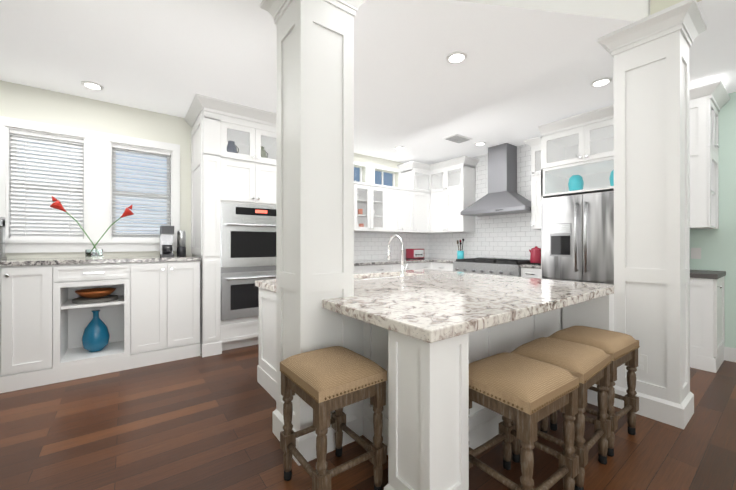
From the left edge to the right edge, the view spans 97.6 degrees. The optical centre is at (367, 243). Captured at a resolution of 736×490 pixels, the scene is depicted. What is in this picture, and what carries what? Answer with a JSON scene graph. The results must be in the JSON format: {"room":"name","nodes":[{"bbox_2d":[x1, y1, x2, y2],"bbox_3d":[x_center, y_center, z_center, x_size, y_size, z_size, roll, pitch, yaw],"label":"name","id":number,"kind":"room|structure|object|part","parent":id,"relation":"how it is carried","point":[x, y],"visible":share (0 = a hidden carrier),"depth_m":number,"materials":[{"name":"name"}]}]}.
{"room":"kitchen","nodes":[
{"label":"kitchen","id":0,"kind":"room"},
{"bbox_2d":[0,80,402,258],"bbox_3d":[-1.854,-0.639,4.354,7.950,3.700,0.150,0,0,-37],"label":"wall","id":1,"kind":"structure","parent":0,"point":[24,102],"depth_m":3.53,"materials":[{"name":"white paint"}]},
{"bbox_2d":[0,116,400,252],"bbox_3d":[-1.483,-0.651,4.605,5.175,1.495,0.195,0,0,-37],"label":"window unit","id":2,"kind":"structure","parent":1,"relation":"in","point":[95,192],"depth_m":3.39,"materials":[{"name":"white"}]},
{"bbox_2d":[205,149,275,204],"bbox_3d":[-1.531,-0.733,4.049,0.760,0.567,0.719,0,0,-37],"label":"upper cabinet","id":3,"kind":"object","parent":1,"relation":"attached to","point":[229,176],"depth_m":3.67,"materials":[{"name":"white wood"}]},
{"bbox_3d":[-1.503,-1.244,4.013,1.270,0.590,0.811,0,0,-37],"label":"crown","id":4,"kind":"part","parent":3,"relation":"part of","materials":[{"name":"white wood"}]},
{"bbox_2d":[0,344,735,489],"bbox_3d":[0.993,1.232,2.017,10.200,0.050,10.000,0,0,-37],"label":"floor","id":5,"kind":"structure","parent":0,"point":[199,423],"depth_m":1.96,"materials":[{"name":"brown wood"}]},
{"bbox_2d":[0,263,63,392],"bbox_3d":[-3.159,0.698,2.856,0.702,1.020,0.666,0,0,-37],"label":"base cabinet","id":6,"kind":"object","parent":5,"relation":"on","point":[31,294],"depth_m":2.70,"materials":[{"name":"white wood"}]},
{"bbox_2d":[0,255,199,262],"bbox_3d":[-3.386,0.168,2.682,3.474,0.040,0.678,0,0,-37],"label":"countertop","id":7,"kind":"structure","parent":6,"relation":"on","point":[130,259],"depth_m":2.97,"materials":[{"name":"white stone"}]},
{"bbox_2d":[0,217,6,259],"bbox_3d":[-3.312,-0.043,2.864,0.100,0.380,0.180,0,0,-37],"label":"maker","id":8,"kind":"object","parent":7,"relation":"on","point":[2,238],"visible":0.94,"depth_m":2.90,"materials":[{"name":"silver metal"}]},
{"bbox_2d":[50,196,133,257],"bbox_3d":[-2.724,-0.148,3.206,0.633,0.592,0.103,0,0,-37],"label":"flower vase","id":9,"kind":"object","parent":7,"relation":"on","point":[89,253],"visible":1,"depth_m":3.19,"materials":[{"name":"clear glass"}]},
{"bbox_2d":[160,226,185,256],"bbox_3d":[-2.209,-0.021,3.655,0.245,0.340,0.200,0,0,-37],"label":"coffee maker","id":10,"kind":"object","parent":7,"relation":"on","point":[166,240],"visible":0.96,"depth_m":3.62,"materials":[{"name":"grey metal"}]},
{"bbox_2d":[64,263,139,380],"bbox_3d":[-2.700,0.699,3.200,0.669,1.020,0.666,0,0,-37],"label":"base cabinet","id":11,"kind":"object","parent":5,"relation":"on","point":[121,316],"depth_m":3.08,"materials":[{"name":"white wood"}]},
{"bbox_2d":[72,295,118,303],"bbox_3d":[-2.642,0.543,3.128,0.350,0.030,0.345,0,0,-37],"label":"tray","id":12,"kind":"object","parent":11,"relation":"in","point":[84,300],"visible":0.75,"depth_m":3.02,"materials":[{"name":"grey"}]},
{"bbox_2d":[75,288,115,297],"bbox_3d":[-2.642,0.489,3.128,0.310,0.075,0.305,0,0,-37],"label":"copper bowl","id":13,"kind":"object","parent":12,"relation":"on","point":[94,293],"visible":1,"depth_m":3.08,"materials":[{"name":"orange metal"}]},
{"bbox_2d":[82,310,109,351],"bbox_3d":[-2.642,0.848,3.127,0.210,0.390,0.205,0,0,-37],"label":"vase","id":14,"kind":"object","parent":11,"relation":"in","point":[95,336],"visible":1,"depth_m":3.07,"materials":[{"name":"blue ceramic"}]},
{"bbox_2d":[140,259,200,366],"bbox_3d":[-2.261,0.700,3.530,0.654,1.020,0.666,0,0,-37],"label":"base cabinet","id":15,"kind":"object","parent":5,"relation":"on","point":[150,315],"depth_m":3.29,"materials":[{"name":"white wood"}]},
{"bbox_2d":[201,201,275,354],"bbox_3d":[-1.524,0.381,4.037,0.854,1.660,0.744,0,0,-37],"label":"tall cabinet","id":16,"kind":"object","parent":5,"relation":"on","point":[233,214],"depth_m":3.60,"materials":[{"name":"white wood"}]},
{"bbox_2d":[220,202,275,319],"bbox_3d":[-1.446,0.201,3.934,0.752,1.300,0.609,0,0,-37],"label":"double oven","id":17,"kind":"object","parent":16,"relation":"in","point":[247,229],"depth_m":3.67,"materials":[{"name":"silver metal"}]},
{"bbox_2d":[280,346,386,489],"bbox_3d":[-0.181,0.886,1.599,0.379,0.637,0.430,0,0,-37],"label":"stool","id":18,"kind":"object","parent":5,"relation":"on","point":[323,383],"visible":1,"depth_m":1.51,"materials":[{"name":"beige fabric"}]},
{"bbox_3d":[-0.181,0.613,1.599,0.368,0.090,0.418,0,0,-37],"label":"seat","id":19,"kind":"part","parent":18,"relation":"part of","materials":[{"name":"beige fabric"}]},
{"bbox_2d":[354,136,540,278],"bbox_3d":[0.737,-0.162,4.616,3.190,2.748,2.540,0,0,-37],"label":"kitchen cabinets","id":20,"kind":"object","parent":5,"relation":"on","point":[423,206],"visible":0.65,"depth_m":5.59,"materials":[{"name":"white wood"}]},
{"bbox_2d":[406,249,424,258],"bbox_3d":[0.895,0.199,6.062,0.310,0.190,0.203,0,0,-37],"label":"toaster","id":21,"kind":"object","parent":20,"relation":"on","point":[414,253],"visible":0.98,"depth_m":5.98,"materials":[{"name":"red metal"}]},
{"bbox_2d":[354,258,540,268],"bbox_3d":[0.737,0.312,4.614,3.188,0.040,2.538,0,0,-37],"label":"countertop","id":22,"kind":"structure","parent":20,"relation":"on","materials":[{"name":"stone"}]},
{"bbox_2d":[457,239,463,258],"bbox_3d":[1.619,0.104,5.649,0.151,0.377,0.135,0,0,-37],"label":"utensil crock","id":23,"kind":"object","parent":20,"relation":"on","point":[460,254],"visible":0.85,"depth_m":5.60,"materials":[{"name":"teal ceramic"}]},
{"bbox_2d":[429,144,540,258],"bbox_3d":[2.011,-0.620,5.570,0.008,1.828,2.532,0,0,-37],"label":"backsplash","id":24,"kind":"structure","parent":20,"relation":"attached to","point":[509,235],"depth_m":5.44,"materials":[{"name":"white tile"}]},
{"bbox_2d":[460,143,530,216],"bbox_3d":[2.061,-0.998,5.076,0.503,1.070,1.080,0,0,-37],"label":"range hood","id":25,"kind":"object","parent":24,"relation":"attached to","point":[502,197],"visible":0.92,"depth_m":5.00,"materials":[{"name":"silver metal"}]},
{"bbox_2d":[529,246,540,263],"bbox_3d":[2.344,0.165,4.482,0.176,0.251,0.242,0,0,-37],"label":"kettle","id":26,"kind":"object","parent":20,"relation":"on","point":[535,255],"visible":0.9,"depth_m":4.43,"materials":[{"name":"red metal"}]},
{"bbox_2d":[255,276,693,489],"bbox_3d":[0.608,0.793,2.505,2.486,0.830,2.396,0,0,-37],"label":"kitchen island","id":27,"kind":"object","parent":5,"relation":"on","point":[429,429],"depth_m":1.93,"materials":[{"name":"white wood"}]},
{"bbox_2d":[255,268,442,291],"bbox_3d":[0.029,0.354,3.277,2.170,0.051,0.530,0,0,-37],"label":"island countertop","id":28,"kind":"structure","parent":27,"relation":"on","point":[272,284],"depth_m":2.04,"materials":[{"name":"white stone"}]},
{"bbox_2d":[275,272,622,339],"bbox_3d":[0.644,0.352,2.458,2.170,0.051,1.520,0,0,-37],"label":"island countertop","id":29,"kind":"structure","parent":27,"relation":"on","point":[434,305],"depth_m":1.87,"materials":[{"name":"white stone"}]},
{"bbox_2d":[387,235,407,277],"bbox_3d":[0.286,0.124,3.157,0.094,0.410,0.244,0,0,-37],"label":"faucet","id":30,"kind":"object","parent":29,"relation":"on","point":[402,247],"depth_m":3.07,"materials":[{"name":"silver metal"}]},
{"bbox_2d":[636,354,646,372],"bbox_3d":[1.928,0.847,2.283,0.008,0.120,0.080,0,0,-37],"label":"outlet","id":31,"kind":"object","parent":27,"relation":"attached to","point":[642,363],"visible":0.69,"depth_m":2.27,"materials":[{"name":"white plastic"}]},
{"bbox_2d":[453,257,529,276],"bbox_3d":[1.966,0.728,5.000,0.734,0.970,1.086,0,0,-37],"label":"range","id":32,"kind":"object","parent":5,"relation":"on","point":[499,266],"visible":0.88,"depth_m":4.78,"materials":[{"name":"silver metal"}]},
{"bbox_2d":[469,352,578,489],"bbox_3d":[0.687,0.886,1.501,0.430,0.637,0.379,0,0,-35],"label":"stool","id":33,"kind":"object","parent":5,"relation":"on","point":[526,394],"visible":0.92,"depth_m":1.41,"materials":[{"name":"beige fabric"}]},
{"bbox_3d":[0.687,0.613,1.501,0.418,0.090,0.368,0,0,-35],"label":"seat","id":34,"kind":"part","parent":33,"relation":"part of","materials":[{"name":"beige fabric"}]},
{"bbox_2d":[510,337,611,489],"bbox_3d":[1.055,0.887,1.777,0.430,0.637,0.379,0,0,-39],"label":"stool","id":35,"kind":"object","parent":5,"relation":"on","point":[588,366],"visible":0.65,"depth_m":1.69,"materials":[{"name":"beige fabric"}]},
{"bbox_3d":[1.055,0.613,1.777,0.418,0.090,0.368,0,0,-39],"label":"seat","id":36,"kind":"part","parent":35,"relation":"part of","materials":[{"name":"beige fabric"}]},
{"bbox_2d":[538,104,613,284],"bbox_3d":[2.746,-0.140,3.913,0.814,2.700,0.990,0,0,-37],"label":"refrigerator","id":37,"kind":"object","parent":5,"relation":"on","point":[577,235],"visible":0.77,"depth_m":3.83,"materials":[{"name":"white metal"}]},
{"bbox_2d":[568,175,583,190],"bbox_3d":[2.617,-0.741,4.055,0.164,0.220,0.164,0,0,38],"label":"vase","id":38,"kind":"object","parent":37,"relation":"on","point":[575,182],"depth_m":4.00,"materials":[{"name":"teal ceramic"}]},
{"bbox_2d":[542,191,613,284],"bbox_3d":[2.741,0.310,3.914,0.808,1.760,0.910,0,0,-37],"label":"fridge","id":39,"kind":"object","parent":37,"relation":"in","point":[578,229],"depth_m":3.72,"materials":[{"name":"silver metal"}]},
{"bbox_2d":[609,169,613,185],"bbox_3d":[2.875,-0.742,3.711,0.148,0.220,0.148,0,0,38],"label":"vase","id":40,"kind":"object","parent":37,"relation":"on","point":[611,178],"depth_m":3.70,"materials":[{"name":"teal"}]},
{"bbox_2d":[549,326,639,456],"bbox_3d":[1.435,0.887,2.062,0.430,0.637,0.379,0,0,-35],"label":"stool","id":41,"kind":"object","parent":5,"relation":"on","point":[620,348],"visible":0.62,"depth_m":1.98,"materials":[{"name":"beige fabric"}]},
{"bbox_3d":[1.435,0.614,2.063,0.418,0.090,0.368,0,0,-35],"label":"seat","id":42,"kind":"part","parent":41,"relation":"part of","materials":[{"name":"beige fabric"}]},
{"bbox_2d":[689,79,729,372],"bbox_3d":[3.296,-0.141,3.337,0.626,2.700,0.560,0,0,-37],"label":"cabinet","id":43,"kind":"object","parent":5,"relation":"on","point":[708,101],"visible":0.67,"depth_m":3.09,"materials":[{"name":"white wood"}]},
{"bbox_2d":[690,270,725,278],"bbox_3d":[3.307,0.312,3.364,0.576,0.045,0.530,0,0,-37],"label":"countertop","id":44,"kind":"structure","parent":43,"relation":"on","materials":[{"name":"grey stone"}]},
{"bbox_2d":[0,0,735,164],"bbox_3d":[0.683,-2.031,0.854,7.800,0.970,8.500,0,0,-37],"label":"ceiling","id":45,"kind":"structure","parent":0,"point":[522,72],"depth_m":2.70,"materials":[{"name":"white paint"}]},
{"bbox_2d":[81,81,103,89],"bbox_3d":[-2.684,-1.534,3.138,0.168,0.014,0.168,0,0,44],"label":"recessed light","id":46,"kind":"object","parent":45,"relation":"in","point":[88,84],"depth_m":3.12,"materials":[{"name":"white"}]},
{"bbox_2d":[395,146,404,149],"bbox_3d":[0.512,-1.530,5.176,0.168,0.014,0.168,0,0,8],"label":"recessed light","id":47,"kind":"object","parent":45,"relation":"in","point":[397,147],"depth_m":5.14,"materials":[{"name":"white"}]},
{"bbox_2d":[446,51,466,63],"bbox_3d":[0.734,-1.535,2.667,0.168,0.014,0.168,0,0,44],"label":"recessed light","id":48,"kind":"object","parent":45,"relation":"in","point":[456,57],"depth_m":2.65,"materials":[{"name":"white"}]},
{"bbox_2d":[443,134,472,143],"bbox_3d":[1.321,-1.530,4.733,0.380,0.016,0.240,0,0,-37],"label":"ceiling vent","id":49,"kind":"object","parent":45,"relation":"in","point":[457,138],"visible":0.98,"depth_m":4.70,"materials":[{"name":"white metal"}]},
{"bbox_2d":[474,142,485,145],"bbox_3d":[1.732,-1.530,4.967,0.168,0.014,0.168,0,0,26],"label":"recessed light","id":50,"kind":"object","parent":45,"relation":"in","point":[478,143],"depth_m":4.95,"materials":[{"name":"white"}]},
{"bbox_2d":[590,77,611,86],"bbox_3d":[2.228,-1.534,3.076,0.168,0.014,0.168,0,0,44],"label":"recessed light","id":51,"kind":"object","parent":45,"relation":"in","point":[600,82],"depth_m":3.06,"materials":[{"name":"white"}]},
{"bbox_2d":[650,0,701,14],"bbox_3d":[3.348,-2.022,0.410,0.012,0.950,4.590,0,0,-37],"label":"wall","id":52,"kind":"structure","parent":0,"point":[657,6],"depth_m":2.20,"materials":[{"name":"beige paint"}]},
{"bbox_2d":[690,92,735,347],"bbox_3d":[3.862,-0.641,3.238,0.150,3.700,8.500,0,0,-37],"label":"wall","id":53,"kind":"structure","parent":0,"point":[718,249],"depth_m":3.33,"materials":[{"name":"green paint"}]},
{"bbox_2d":[691,248,700,258],"bbox_3d":[3.565,0.110,3.502,0.006,0.120,0.080,0,0,-37],"label":"outlet","id":54,"kind":"object","parent":53,"relation":"attached to","point":[695,253],"visible":1,"depth_m":3.50,"materials":[{"name":"white plastic"}]},
{"bbox_2d":[724,346,735,361],"bbox_3d":[5.014,1.136,1.562,0.016,0.140,4.440,0,0,-37],"label":"baseboard","id":55,"kind":"structure","parent":53,"relation":"attached to","point":[729,353],"depth_m":3.30,"materials":[{"name":"white wood"}]},
{"label":"outside","id":56,"kind":"structure","parent":0,"visible":0},
{"bbox_2d":[17,140,166,232],"bbox_3d":[-5.200,-0.537,5.061,4.950,4.500,0.100,0,0,-37],"label":"siding","id":57,"kind":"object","parent":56,"point":[137,169],"depth_m":5.77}
]}

